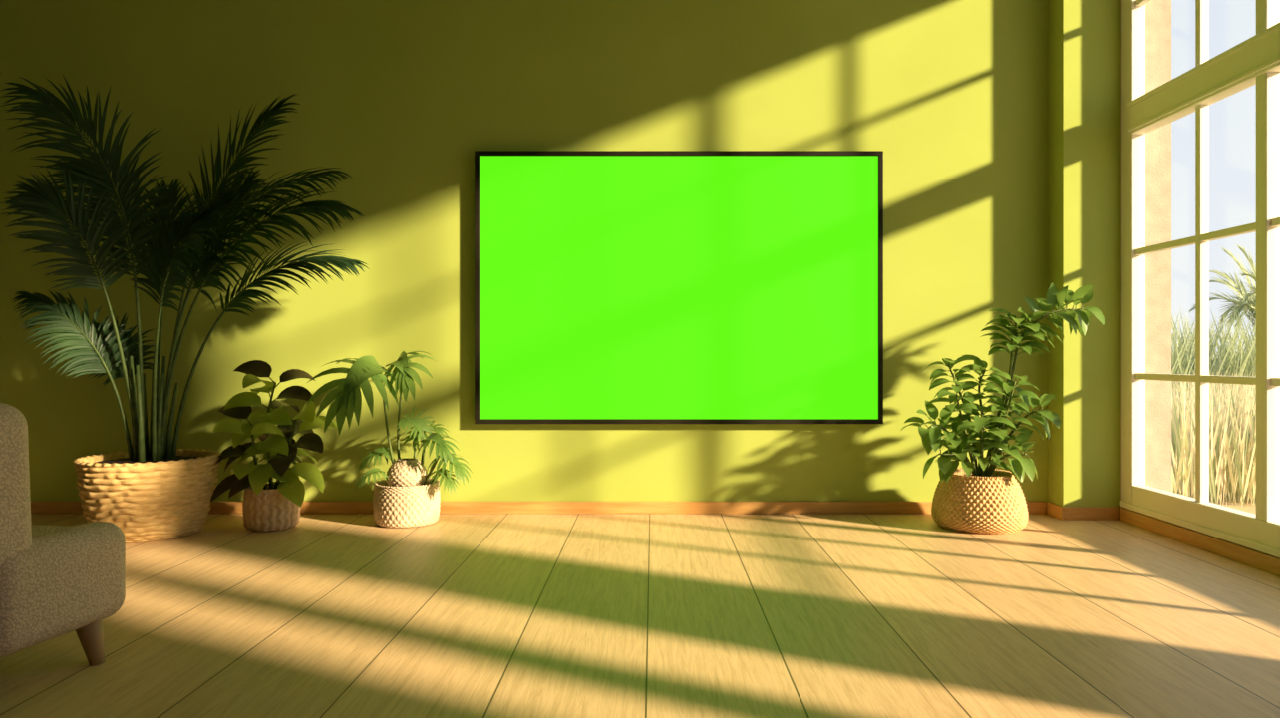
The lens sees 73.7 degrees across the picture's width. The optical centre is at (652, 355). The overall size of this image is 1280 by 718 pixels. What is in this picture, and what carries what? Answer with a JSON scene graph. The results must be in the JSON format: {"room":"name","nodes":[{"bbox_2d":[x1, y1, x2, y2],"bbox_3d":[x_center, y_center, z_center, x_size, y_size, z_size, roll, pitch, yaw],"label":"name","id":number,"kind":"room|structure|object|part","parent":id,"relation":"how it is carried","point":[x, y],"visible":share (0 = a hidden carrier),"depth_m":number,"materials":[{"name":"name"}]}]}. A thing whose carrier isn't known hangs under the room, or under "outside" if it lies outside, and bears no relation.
{"room":"living room","nodes":[
{"label":"living room","id":0,"kind":"room"},
{"bbox_2d":[72,448,221,543],"bbox_3d":[-2.830,0.779,4.800,0.720,0.442,0.720,0,0,0],"label":"basket","id":1,"kind":"object","parent":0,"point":[166,494],"depth_m":4.56,"materials":[{"name":"wicker"}]},
{"bbox_2d":[372,477,440,528],"bbox_3d":[-1.475,0.877,5.120,0.388,0.246,0.388,0,0,0],"label":"pot","id":2,"kind":"object","parent":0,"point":[398,503],"depth_m":4.97,"materials":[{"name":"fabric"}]},
{"bbox_2d":[0,0,1047,501],"bbox_3d":[-1.070,-0.975,5.570,8.460,3.950,0.300,0,0,0],"label":"wall","id":3,"kind":"structure","parent":0,"point":[400,97],"depth_m":5.42,"materials":[{"name":"paint"}]},
{"bbox_2d":[30,501,1118,519],"bbox_3d":[-1.079,0.961,5.311,7.842,0.078,0.218,0,0,0],"label":"baseboard","id":4,"kind":"structure","parent":3,"relation":"attached to","point":[36,506],"depth_m":5.40,"materials":[{"name":"brown wood"}]},
{"bbox_2d":[474,150,883,423],"bbox_3d":[0.163,-0.430,5.389,2.566,1.716,0.062,0,0,0],"label":"wall-mounted television","id":5,"kind":"object","parent":3,"relation":"attached to","point":[611,286],"visible":1,"depth_m":5.37,"materials":[{"name":"green"}]},
{"bbox_2d":[1047,0,1120,519],"bbox_3d":[2.685,-0.975,5.320,0.350,3.950,0.200,0,0,0],"label":"pilaster","id":6,"kind":"object","parent":3,"relation":"attached to","point":[1084,36],"visible":0.78,"depth_m":5.22,"materials":[{"name":"paint"}]},
{"bbox_2d":[0,513,1279,717],"bbox_3d":[-1.070,1.060,1.410,8.460,0.120,8.620,0,0,0],"label":"floor","id":7,"kind":"structure","parent":0,"point":[326,615],"depth_m":3.17,"materials":[{"name":"brown wood"}]},
{"bbox_2d":[0,402,125,665],"bbox_3d":[-2.204,0.569,2.617,0.810,0.869,0.687,0,0,10],"label":"upholstered armchair","id":8,"kind":"object","parent":7,"relation":"on","point":[56,580],"visible":1,"depth_m":2.54,"materials":[{"name":"fabric"}]},
{"bbox_3d":[-2.231,0.502,2.455,0.770,0.735,0.359,0,0,9],"label":"backrest","id":9,"kind":"part","parent":8,"relation":"part of","materials":[{"name":"fabric"}]},
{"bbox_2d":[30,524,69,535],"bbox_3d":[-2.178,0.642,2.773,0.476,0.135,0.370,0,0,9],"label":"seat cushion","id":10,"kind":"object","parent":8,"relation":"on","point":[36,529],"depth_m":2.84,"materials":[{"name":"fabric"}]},
{"bbox_3d":[-1.872,0.710,2.648,0.165,0.320,0.505,0,0,9],"label":"arm","id":11,"kind":"part","parent":8,"relation":"part of","materials":[{"name":"fabric"}]},
{"bbox_2d":[0,74,369,543],"bbox_3d":[-2.586,-0.288,4.720,2.029,2.576,0.936,0,0,-7],"label":"potted palm","id":12,"kind":"object","parent":7,"relation":"on","point":[159,491],"visible":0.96,"depth_m":4.71,"materials":[{"name":"plant"}]},
{"bbox_2d":[210,359,337,531],"bbox_3d":[-2.197,0.511,4.954,0.723,0.977,0.491,0,0,0],"label":"rubber plant","id":13,"kind":"object","parent":7,"relation":"on","point":[272,505],"visible":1,"depth_m":4.90,"materials":[{"name":"green plant"}]},
{"bbox_3d":[-2.220,0.877,4.970,0.311,0.246,0.310,0,0,0],"label":"pot","id":14,"kind":"part","parent":13,"relation":"part of","materials":[{"name":"beige wicker"}]},
{"bbox_2d":[306,350,472,528],"bbox_3d":[-1.575,0.485,5.003,0.928,1.030,0.578,0,0,-36],"label":"potted palm","id":15,"kind":"object","parent":7,"relation":"on","point":[408,497],"visible":1,"depth_m":4.96,"materials":[{"name":"plant"}]},
{"bbox_2d":[901,282,1104,534],"bbox_3d":[2.008,0.288,4.972,1.116,1.423,0.612,0,0,0],"label":"potted plant","id":16,"kind":"object","parent":7,"relation":"on","point":[973,497],"visible":1,"depth_m":4.87,"materials":[{"name":"plant"}]},
{"bbox_2d":[931,467,1028,534],"bbox_3d":[1.910,0.839,5.000,0.534,0.322,0.534,0,0,0],"label":"basket","id":17,"kind":"object","parent":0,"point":[989,500],"depth_m":4.81,"materials":[{"name":"wicker"}]},
{"bbox_2d":[1120,0,1279,558],"bbox_3d":[3.010,-0.975,1.410,0.300,3.950,8.020,0,0,0],"label":"wall","id":18,"kind":"structure","parent":0,"point":[1157,12],"depth_m":5.20,"materials":[{"name":"beige paint"}]},
{"bbox_2d":[1121,0,1145,503],"bbox_3d":[2.894,-0.922,5.143,0.081,3.675,0.115,0,0,0],"label":"stile","id":19,"kind":"object","parent":18,"relation":"attached to","point":[1132,16],"visible":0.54,"depth_m":5.09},
{"bbox_2d":[1119,507,1279,576],"bbox_3d":[2.851,0.961,1.301,0.018,0.078,7.802,0,0,0],"label":"baseboard","id":20,"kind":"structure","parent":18,"relation":"attached to","point":[1263,561],"depth_m":4.39,"materials":[{"name":"brown wood"}]},
{"bbox_2d":[1130,28,1279,134],"bbox_3d":[2.889,-1.415,3.700,0.093,0.190,2.770,0,0,0],"label":"transom","id":21,"kind":"object","parent":18,"relation":"attached to","point":[1266,49],"visible":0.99,"depth_m":4.38,"materials":[{"name":"wood"}]},
{"bbox_2d":[1195,0,1209,66],"bbox_3d":[2.896,-2.085,4.500,0.048,1.150,0.040,0,0,0],"label":"muntin","id":22,"kind":"object","parent":21,"relation":"attached to","point":[1201,6],"visible":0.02,"depth_m":4.48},
{"bbox_2d":[1127,21,1279,107],"bbox_3d":[2.833,-1.492,3.700,0.018,0.025,2.770,0,0,0],"label":"bead","id":23,"kind":"object","parent":21,"relation":"attached to","point":[1276,27],"visible":1,"depth_m":4.34},
{"bbox_2d":[1128,55,1279,131],"bbox_3d":[2.836,-1.345,3.700,0.012,0.020,2.770,0,0,0],"label":"bead","id":24,"kind":"object","parent":21,"relation":"attached to","point":[1277,59],"visible":1,"depth_m":4.35},
{"bbox_2d":[1256,0,1279,34],"bbox_3d":[2.894,-2.085,4.008,0.081,1.150,0.075,0,0,0],"label":"upper mullion","id":25,"kind":"object","parent":21,"relation":"on","point":[1267,11],"visible":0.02,"depth_m":3.97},
{"bbox_2d":[1132,485,1279,549],"bbox_3d":[2.894,0.843,3.700,0.081,0.145,2.770,0,0,0],"label":"rail","id":26,"kind":"object","parent":18,"relation":"on","point":[1240,523],"visible":0.75,"depth_m":4.37,"materials":[{"name":"beige wood"}]},
{"bbox_2d":[1119,500,1279,557],"bbox_3d":[2.846,0.897,3.700,0.016,0.035,3.000,0,0,0],"label":"bead","id":27,"kind":"object","parent":26,"relation":"attached to","point":[1223,535],"visible":1,"depth_m":4.38},
{"bbox_2d":[1195,104,1209,502],"bbox_3d":[2.896,-0.275,4.500,0.048,2.090,0.040,0,0,0],"label":"muntin","id":28,"kind":"object","parent":26,"relation":"attached to","point":[1201,111],"visible":1,"depth_m":4.48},
{"bbox_2d":[1256,72,1279,521],"bbox_3d":[2.894,-0.275,4.008,0.081,2.090,0.075,0,0,0],"label":"mullion","id":29,"kind":"object","parent":26,"relation":"on","point":[1267,84],"visible":1,"depth_m":3.97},
{"label":"outside","id":30,"kind":"structure","parent":0,"visible":0},
{"bbox_2d":[1177,480,1256,514],"bbox_3d":[31.580,1.100,25.000,56.840,0.100,110.000,0,0,0],"label":"ground","id":31,"kind":"structure","parent":30,"point":[1247,507],"depth_m":6.05,"materials":[{"name":"beige sand"}]},
{"bbox_2d":[1171,306,1256,506],"bbox_3d":[5.775,0.243,8.388,2.745,1.635,6.618,0,0,28],"label":"grass","id":32,"kind":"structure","parent":31,"relation":"on","point":[1232,407],"depth_m":6.24,"materials":[{"name":"plant"}]},
{"bbox_2d":[1189,245,1256,329],"bbox_3d":[9.249,-0.292,12.420,2.153,2.687,2.333,0,0,0],"label":"palm","id":33,"kind":"object","parent":31,"relation":"on","point":[1246,299],"visible":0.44,"depth_m":12.65,"materials":[{"name":"green plant"}]},
{"bbox_3d":[2.896,-0.945,3.700,0.004,3.430,2.770,0,0,0],"label":"glass","id":34,"kind":"object","parent":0,"visible":0},
{"bbox_2d":[1135,0,1150,5],"bbox_3d":[2.896,-2.100,3.700,0.044,0.038,2.770,0,0,0],"label":"muntin","id":35,"kind":"object","parent":34,"relation":"attached to","point":[1137,2],"visible":1,"depth_m":5.04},
{"bbox_2d":[1135,216,1279,255],"bbox_3d":[2.896,-0.620,3.700,0.044,0.038,2.770,0,0,0],"label":"muntin","id":36,"kind":"object","parent":34,"relation":"attached to","point":[1250,227],"visible":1,"depth_m":4.44,"materials":[{"name":"wood"}]},
{"bbox_2d":[1135,372,1279,385],"bbox_3d":[2.896,0.120,3.700,0.044,0.038,2.770,0,0,0],"label":"muntin","id":37,"kind":"object","parent":34,"relation":"attached to","point":[1241,380],"visible":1,"depth_m":4.44,"materials":[{"name":"wood"}]}
]}

